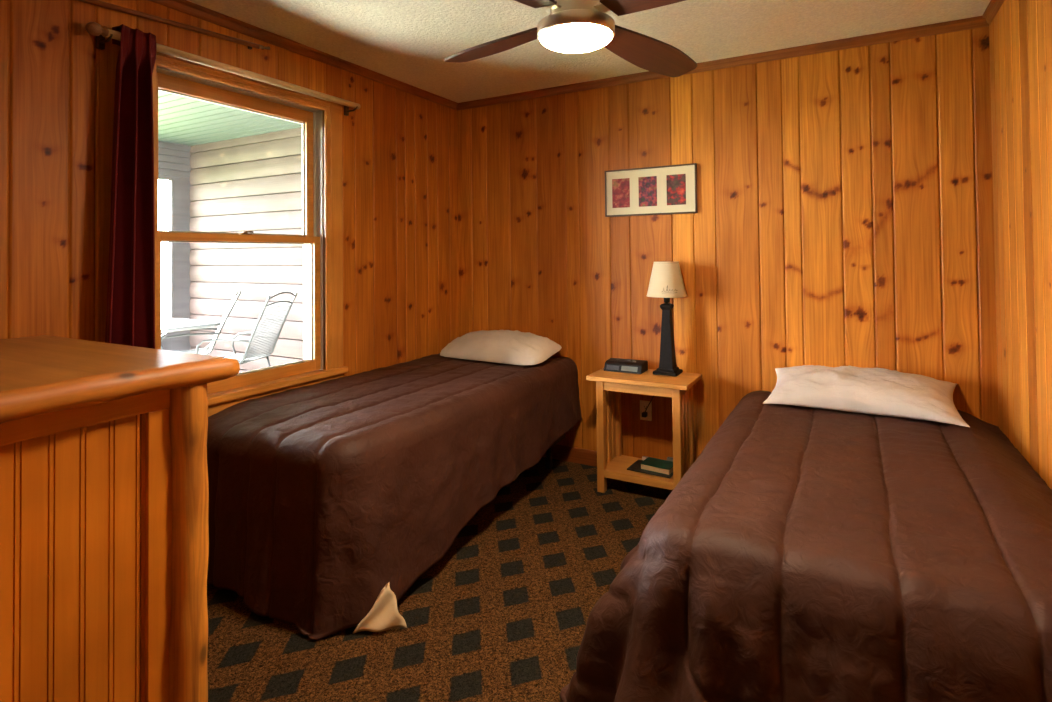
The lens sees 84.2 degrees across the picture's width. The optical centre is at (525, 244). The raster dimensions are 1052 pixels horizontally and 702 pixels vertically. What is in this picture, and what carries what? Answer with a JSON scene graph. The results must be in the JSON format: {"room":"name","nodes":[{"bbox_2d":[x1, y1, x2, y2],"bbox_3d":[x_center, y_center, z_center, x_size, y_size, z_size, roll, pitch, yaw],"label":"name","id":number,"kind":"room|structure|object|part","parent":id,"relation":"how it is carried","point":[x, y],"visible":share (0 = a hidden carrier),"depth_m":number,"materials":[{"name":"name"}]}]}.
{"room":"hotel room","nodes":[
{"label":"hotel room","id":0,"kind":"room"},
{"bbox_2d":[158,141,194,350],"bbox_3d":[-5.678,0.147,4.994,0.092,2.878,5.780,-1,-1,29],"label":"wall","id":1,"kind":"structure","parent":0,"point":[174,166],"depth_m":7.28,"materials":[{"name":"white wood"}]},
{"bbox_2d":[0,0,458,376],"bbox_3d":[-1.631,0.171,2.110,0.006,2.406,4.696,-1,-1,29],"label":"wall","id":2,"kind":"structure","parent":0,"point":[400,148],"depth_m":2.23,"materials":[{"name":"brown wood"}]},
{"bbox_2d":[78,0,269,49],"bbox_3d":[-1.474,-0.912,2.388,0.034,0.090,0.953,-1,-1,29],"label":"wooden dowel","id":3,"kind":"object","parent":2,"relation":"attached to","point":[250,45],"visible":1,"depth_m":2.40,"materials":[{"name":"brown wood"}]},
{"bbox_2d":[85,22,359,115],"bbox_3d":[-1.275,-0.761,2.669,0.101,0.069,1.317,-1,-1,29],"label":"curtain rod","id":4,"kind":"object","parent":2,"relation":"attached to","point":[93,28],"visible":1,"depth_m":2.51,"materials":[{"name":"brown wood"}]},
{"bbox_2d":[105,24,156,348],"bbox_3d":[-1.492,0.201,2.183,0.118,2.027,0.244,-1,-1,29],"label":"curtain","id":5,"kind":"object","parent":4,"relation":"hanging from","point":[130,309],"visible":0.65,"depth_m":2.19,"materials":[{"name":"red fabric"}]},
{"bbox_2d":[152,52,347,416],"bbox_3d":[-1.339,-0.015,2.742,0.195,1.585,1.140,-1,-1,29],"label":"window","id":6,"kind":"structure","parent":2,"relation":"in","point":[321,238],"depth_m":3.04,"materials":[{"name":"brown wood"}]},
{"bbox_3d":[-1.362,-0.361,2.762,0.038,0.705,0.857,-1,-1,29],"label":"sash","id":7,"kind":"part","parent":6,"relation":"part of","materials":[{"name":"brown wood"}]},
{"bbox_3d":[-1.316,0.307,2.728,0.036,0.706,0.857,-1,-1,29],"label":"sash","id":8,"kind":"part","parent":6,"relation":"part of","materials":[{"name":"brown wood"}]},
{"bbox_3d":[-1.287,-0.762,2.725,0.027,0.092,1.109,-1,-1,29],"label":"head casing","id":9,"kind":"part","parent":6,"relation":"part of","materials":[{"name":"brown wood"}]},
{"bbox_3d":[-1.323,0.679,2.724,0.175,0.034,1.140,-1,-1,29],"label":"sill","id":10,"kind":"part","parent":6,"relation":"part of","materials":[{"name":"brown wood"}]},
{"bbox_2d":[149,0,457,109],"bbox_3d":[-1.635,-1.009,2.111,0.028,0.046,4.668,-1,-1,29],"label":"trim","id":11,"kind":"structure","parent":2,"relation":"attached to","point":[187,7],"depth_m":2.93,"materials":[{"name":"brown wood"}]},
{"bbox_2d":[158,91,301,145],"bbox_3d":[-3.709,-1.360,3.912,5.277,0.060,5.780,-1,-1,29],"label":"ceiling","id":12,"kind":"structure","parent":0,"point":[182,120],"depth_m":6.20,"materials":[{"name":"green paint"}]},
{"bbox_2d":[189,127,303,372],"bbox_3d":[-2.143,0.136,6.271,4.857,2.877,0.102,-1,-1,29],"label":"wall","id":13,"kind":"structure","parent":0,"point":[249,183],"depth_m":6.86,"materials":[{"name":"white wood"}]},
{"bbox_2d":[207,457,672,701],"bbox_3d":[-0.294,1.377,1.348,3.069,0.060,4.736,-1,-1,29],"label":"floor","id":14,"kind":"structure","parent":0,"point":[503,615],"depth_m":2.10,"materials":[{"name":"carpet"}]},
{"bbox_2d":[0,335,239,701],"bbox_3d":[-1.338,0.826,1.507,1.039,1.071,0.603,-1,-1,29],"label":"dresser","id":15,"kind":"object","parent":14,"relation":"on","point":[104,485],"visible":1,"depth_m":1.32,"materials":[{"name":"brown wood"}]},
{"bbox_3d":[-0.981,0.822,1.254,0.014,0.860,0.310,-1,-1,29],"label":"bead panel","id":16,"kind":"part","parent":15,"relation":"part of","materials":[{"name":"brown wood"}]},
{"bbox_3d":[-0.969,0.361,1.276,0.026,0.073,0.370,-1,-1,29],"label":"rail","id":17,"kind":"part","parent":15,"relation":"part of","materials":[{"name":"brown wood"}]},
{"bbox_3d":[-0.847,0.842,1.458,0.096,1.028,0.098,-1,-1,29],"label":"log post","id":18,"kind":"part","parent":15,"relation":"part of","materials":[{"name":"brown wood"}]},
{"bbox_2d":[353,582,406,632],"bbox_3d":[-0.515,1.280,2.053,0.184,0.136,0.065,0,-1,-13],"label":"sheet","id":19,"kind":"object","parent":14,"relation":"on","point":[384,615],"visible":1,"depth_m":2.04,"materials":[{"name":"beige fabric"}]},
{"bbox_2d":[586,368,701,492],"bbox_3d":[0.665,1.051,3.246,0.558,0.643,0.342,-1,-1,29],"label":"nightstand","id":20,"kind":"object","parent":14,"relation":"on","point":[611,463],"visible":0.8,"depth_m":3.20,"materials":[{"name":"brown wood"}]},
{"bbox_3d":[0.420,1.065,3.245,0.042,0.619,0.042,-1,-1,29],"label":"leg","id":21,"kind":"part","parent":20,"relation":"part of","materials":[{"name":"brown wood"}]},
{"bbox_3d":[0.541,1.068,3.461,0.042,0.619,0.042,-1,-1,29],"label":"leg","id":22,"kind":"part","parent":20,"relation":"part of","materials":[{"name":"brown wood"}]},
{"bbox_2d":[604,358,647,373],"bbox_3d":[0.578,0.702,3.372,0.220,0.059,0.135,-1,-1,29],"label":"alarm clock","id":23,"kind":"object","parent":20,"relation":"on","point":[632,366],"visible":1,"depth_m":3.33,"materials":[{"name":"black plastic"}]},
{"bbox_3d":[0.499,0.709,3.349,0.075,0.025,0.014,-1,-1,29],"label":"speaker panel","id":24,"kind":"part","parent":23,"relation":"part of","materials":[{"name":"grey plastic"}]},
{"bbox_2d":[604,455,672,489],"bbox_3d":[0.669,1.267,3.245,0.460,0.040,0.282,-1,-1,29],"label":"shelf","id":25,"kind":"object","parent":20,"relation":"attached to","point":[616,467],"depth_m":3.18,"materials":[{"name":"brown wood"}]},
{"bbox_2d":[627,460,672,478],"bbox_3d":[0.705,1.242,3.222,0.245,0.007,0.170,-1,-1,33],"label":"folder","id":26,"kind":"object","parent":20,"relation":"on","point":[635,466],"visible":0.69,"depth_m":3.19,"materials":[{"name":"black plastic"}]},
{"bbox_2d":[640,457,672,475],"bbox_3d":[0.731,1.220,3.202,0.170,0.034,0.120,-1,-1,35],"label":"book","id":27,"kind":"object","parent":26,"relation":"on","point":[660,466],"visible":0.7,"depth_m":3.18,"materials":[{"name":"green paper"}]},
{"bbox_2d":[642,261,686,416],"bbox_3d":[0.769,0.559,3.309,0.298,0.922,0.239,-1,-1,29],"label":"table lamp","id":28,"kind":"object","parent":20,"relation":"on","point":[666,282],"visible":0.97,"depth_m":3.24,"materials":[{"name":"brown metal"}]},
{"bbox_2d":[664,298,669,302],"bbox_3d":[0.794,0.218,3.290,0.036,0.230,0.036,-1,-1,29],"label":"socket","id":29,"kind":"object","parent":28,"relation":"attached to","point":[666,300],"depth_m":3.27,"materials":[{"name":"brown metal"}]},
{"bbox_3d":[0.794,0.196,3.291,0.224,0.196,0.224,-1,-1,29],"label":"lamp shade","id":30,"kind":"part","parent":28,"relation":"part of","materials":[{"name":"beige fabric"}]},
{"bbox_3d":[0.792,1.058,3.037,0.042,0.619,0.042,-1,-1,29],"label":"leg","id":31,"kind":"part","parent":20,"relation":"part of","materials":[{"name":"brown wood"}]},
{"bbox_3d":[0.913,1.060,3.253,0.042,0.619,0.042,-1,-1,29],"label":"leg","id":32,"kind":"part","parent":20,"relation":"part of","materials":[{"name":"brown wood"}]},
{"bbox_3d":[-0.538,1.088,3.074,0.825,0.584,1.865,-1,-1,29],"label":"bed","id":33,"kind":"object","parent":14,"relation":"on","visible":0},
{"bbox_2d":[207,353,581,639],"bbox_3d":[-0.532,1.040,3.015,0.959,0.666,2.005,-1,-1,29],"label":"comforter","id":34,"kind":"object","parent":33,"relation":"on","point":[324,495],"visible":0.92,"depth_m":2.27,"materials":[{"name":"brown fabric"}]},
{"bbox_2d":[440,330,561,364],"bbox_3d":[-0.168,0.636,3.706,0.776,0.169,0.400,-1,-1,29],"label":"pillow","id":35,"kind":"object","parent":34,"relation":"on","point":[516,347],"visible":1,"depth_m":3.56,"materials":[{"name":"beige fabric"}]},
{"bbox_3d":[1.273,1.108,2.142,0.935,0.474,1.725,-1,-1,29],"label":"bed","id":36,"kind":"object","parent":14,"relation":"on","visible":0},
{"bbox_2d":[560,391,1051,701],"bbox_3d":[1.081,1.048,2.115,1.359,0.575,2.003,-1,-1,29],"label":"comforter","id":37,"kind":"object","parent":36,"relation":"on","point":[805,554],"visible":0.96,"depth_m":1.50,"materials":[{"name":"brown fabric"}]},
{"bbox_2d":[762,365,969,426],"bbox_3d":[1.582,0.681,2.767,0.812,0.178,0.431,-1,-1,29],"label":"pillow","id":38,"kind":"object","parent":37,"relation":"on","point":[875,391],"visible":1,"depth_m":2.66,"materials":[{"name":"beige fabric"}]},
{"bbox_2d":[187,0,990,102],"bbox_3d":[-0.349,-1.097,1.410,3.299,0.080,4.896,-1,-1,29],"label":"ceiling","id":39,"kind":"structure","parent":0,"point":[409,42],"depth_m":2.79,"materials":[{"name":"beige paint"}]},
{"bbox_2d":[444,0,696,76],"bbox_3d":[0.149,-0.826,1.760,0.937,0.458,0.936,-1,-1,2],"label":"ceiling fan","id":40,"kind":"object","parent":39,"relation":"hanging from","point":[571,26],"visible":1,"depth_m":1.75,"materials":[{"name":"brown wood"}]},
{"bbox_3d":[-0.108,-0.690,2.032,0.148,0.008,0.497,-14,11,-42],"label":"blade","id":41,"kind":"part","parent":40,"relation":"part of","materials":[{"name":"brown wood"}]},
{"bbox_3d":[-0.123,-0.699,1.500,0.497,0.008,0.148,4,7,-43],"label":"blade","id":42,"kind":"part","parent":40,"relation":"part of","materials":[{"name":"brown wood"}]},
{"bbox_3d":[0.151,-0.611,1.756,0.219,0.028,0.219,-1,-1,29],"label":"lamp glass","id":43,"kind":"part","parent":40,"relation":"part of","materials":[{"name":"white glass"}]},
{"bbox_3d":[0.408,-0.670,1.484,0.148,0.008,0.497,15,-9,-43],"label":"blade","id":44,"kind":"part","parent":40,"relation":"part of","materials":[{"name":"brown wood"}]},
{"bbox_3d":[0.424,-0.661,2.015,0.497,0.008,0.148,4,-15,-43],"label":"blade","id":45,"kind":"part","parent":40,"relation":"part of","materials":[{"name":"brown wood"}]},
{"bbox_2d":[457,26,998,461],"bbox_3d":[0.841,0.171,3.422,3.029,2.406,0.006,-1,-1,29],"label":"wall","id":46,"kind":"structure","parent":0,"point":[844,216],"depth_m":3.19,"materials":[{"name":"brown wood"}]},
{"bbox_2d":[543,444,596,466],"bbox_3d":[0.848,1.327,3.393,3.029,0.092,0.014,-1,-1,29],"label":"baseboard","id":47,"kind":"structure","parent":46,"relation":"attached to","point":[558,452],"depth_m":3.69,"materials":[{"name":"brown wood"}]},
{"bbox_2d":[640,400,651,420],"bbox_3d":[0.715,0.993,3.475,0.072,0.116,0.010,-1,-1,29],"label":"wall outlet","id":48,"kind":"object","parent":46,"relation":"attached to","point":[643,404],"visible":0.77,"depth_m":3.47,"materials":[{"name":"beige plastic"}]},
{"bbox_2d":[604,163,696,216],"bbox_3d":[0.735,-0.318,3.469,0.558,0.286,0.021,-1,-1,29],"label":"picture frame","id":49,"kind":"object","parent":46,"relation":"attached to","point":[669,189],"visible":1,"depth_m":3.46,"materials":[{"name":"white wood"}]},
{"bbox_2d":[612,178,629,207],"bbox_3d":[0.580,-0.312,3.552,0.112,0.177,0.002,-1,-1,29],"label":"print","id":50,"kind":"object","parent":49,"relation":"attached to","point":[620,186],"depth_m":3.55},
{"bbox_2d":[638,176,656,206],"bbox_3d":[0.726,-0.315,3.471,0.112,0.177,0.002,-1,-1,29],"label":"print","id":51,"kind":"object","parent":49,"relation":"attached to","point":[647,185],"depth_m":3.47},
{"bbox_2d":[666,174,685,204],"bbox_3d":[0.875,-0.318,3.388,0.112,0.177,0.002,-1,-1,29],"label":"print","id":52,"kind":"object","parent":49,"relation":"attached to","point":[675,183],"depth_m":3.39},
{"bbox_2d":[456,16,988,110],"bbox_3d":[0.821,-1.010,3.429,3.029,0.046,0.028,-1,-1,29],"label":"trim","id":53,"kind":"structure","parent":46,"relation":"attached to","point":[979,21],"depth_m":3.16,"materials":[{"name":"brown wood"}]},
{"bbox_2d":[989,0,1051,489],"bbox_3d":[1.018,0.118,0.630,0.006,2.406,4.696,-1,-1,29],"label":"wall","id":54,"kind":"structure","parent":0,"point":[1020,32],"depth_m":2.22,"materials":[{"name":"brown wood"}]},
{"bbox_2d":[982,0,1004,23],"bbox_3d":[0.985,-1.062,0.647,0.028,0.046,4.668,-1,-1,29],"label":"trim","id":55,"kind":"structure","parent":54,"relation":"attached to","point":[993,7],"depth_m":2.57,"materials":[{"name":"brown wood"}]},
{"bbox_3d":[-3.584,1.558,3.748,4.742,0.030,5.680,-1,-1,29],"label":"floor","id":56,"kind":"structure","parent":0,"visible":0},
{"bbox_2d":[161,318,220,332],"bbox_3d":[-3.754,1.178,5.389,0.960,0.806,1.480,-1,-1,29],"label":"patio table","id":57,"kind":"object","parent":56,"relation":"on","point":[172,324],"visible":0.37,"depth_m":5.67,"materials":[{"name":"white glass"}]},
{"bbox_2d":[161,288,240,354],"bbox_3d":[-3.481,1.034,6.220,0.786,1.098,0.532,0,-1,-29],"label":"patio chair","id":58,"kind":"object","parent":56,"relation":"on","point":[203,351],"visible":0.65,"depth_m":6.26,"materials":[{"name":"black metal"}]},
{"bbox_3d":[-3.691,1.051,6.379,0.560,0.259,0.051,0,-1,-29],"label":"armrest","id":59,"kind":"part","parent":58,"relation":"part of","materials":[{"name":"white metal"}]},
{"bbox_3d":[-3.459,1.041,5.958,0.560,0.259,0.051,0,-1,-29],"label":"armrest","id":60,"kind":"part","parent":58,"relation":"part of","materials":[{"name":"white metal"}]},
{"bbox_3d":[-3.612,1.163,6.145,0.445,0.030,0.450,0,-1,-29],"label":"seat","id":61,"kind":"part","parent":58,"relation":"part of","materials":[{"name":"white metal"}]},
{"bbox_3d":[-3.296,0.865,6.326,0.258,0.567,0.450,0,-1,-29],"label":"backrest","id":62,"kind":"part","parent":58,"relation":"part of","materials":[{"name":"white metal"}]},
{"bbox_2d":[196,292,297,366],"bbox_3d":[-2.743,1.018,5.769,0.786,1.098,0.532,-1,-1,10],"label":"patio chair","id":63,"kind":"object","parent":56,"relation":"on","point":[246,357],"visible":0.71,"depth_m":5.72,"materials":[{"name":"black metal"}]},
{"bbox_3d":[-2.891,1.028,5.551,0.560,0.259,0.051,-1,-1,10],"label":"armrest","id":64,"kind":"part","parent":63,"relation":"part of","materials":[{"name":"white metal"}]},
{"bbox_3d":[-2.890,1.150,5.793,0.445,0.030,0.450,-1,-1,10],"label":"seat","id":65,"kind":"part","parent":63,"relation":"part of","materials":[{"name":"white metal"}]},
{"bbox_3d":[-2.806,1.036,6.024,0.560,0.259,0.051,-1,-1,10],"label":"armrest","id":66,"kind":"part","parent":63,"relation":"part of","materials":[{"name":"white metal"}]},
{"bbox_3d":[-2.742,0.822,5.772,0.781,0.705,0.481,-1,-1,10],"label":"frame","id":67,"kind":"part","parent":63,"relation":"part of","materials":[{"name":"white metal"}]},
{"bbox_3d":[-2.534,0.847,5.734,0.258,0.567,0.450,-1,-1,10],"label":"backrest","id":68,"kind":"part","parent":63,"relation":"part of","materials":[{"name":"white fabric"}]},
{"label":"outside","id":69,"kind":"structure","parent":0,"visible":0},
{"bbox_2d":[161,277,167,318],"bbox_3d":[-6.271,2.049,9.208,100.000,0.001,110.000,-1,-1,29],"label":"ground","id":70,"kind":"structure","parent":69,"point":[164,280],"depth_m":26.79,"materials":[{"name":"white"}]}
]}

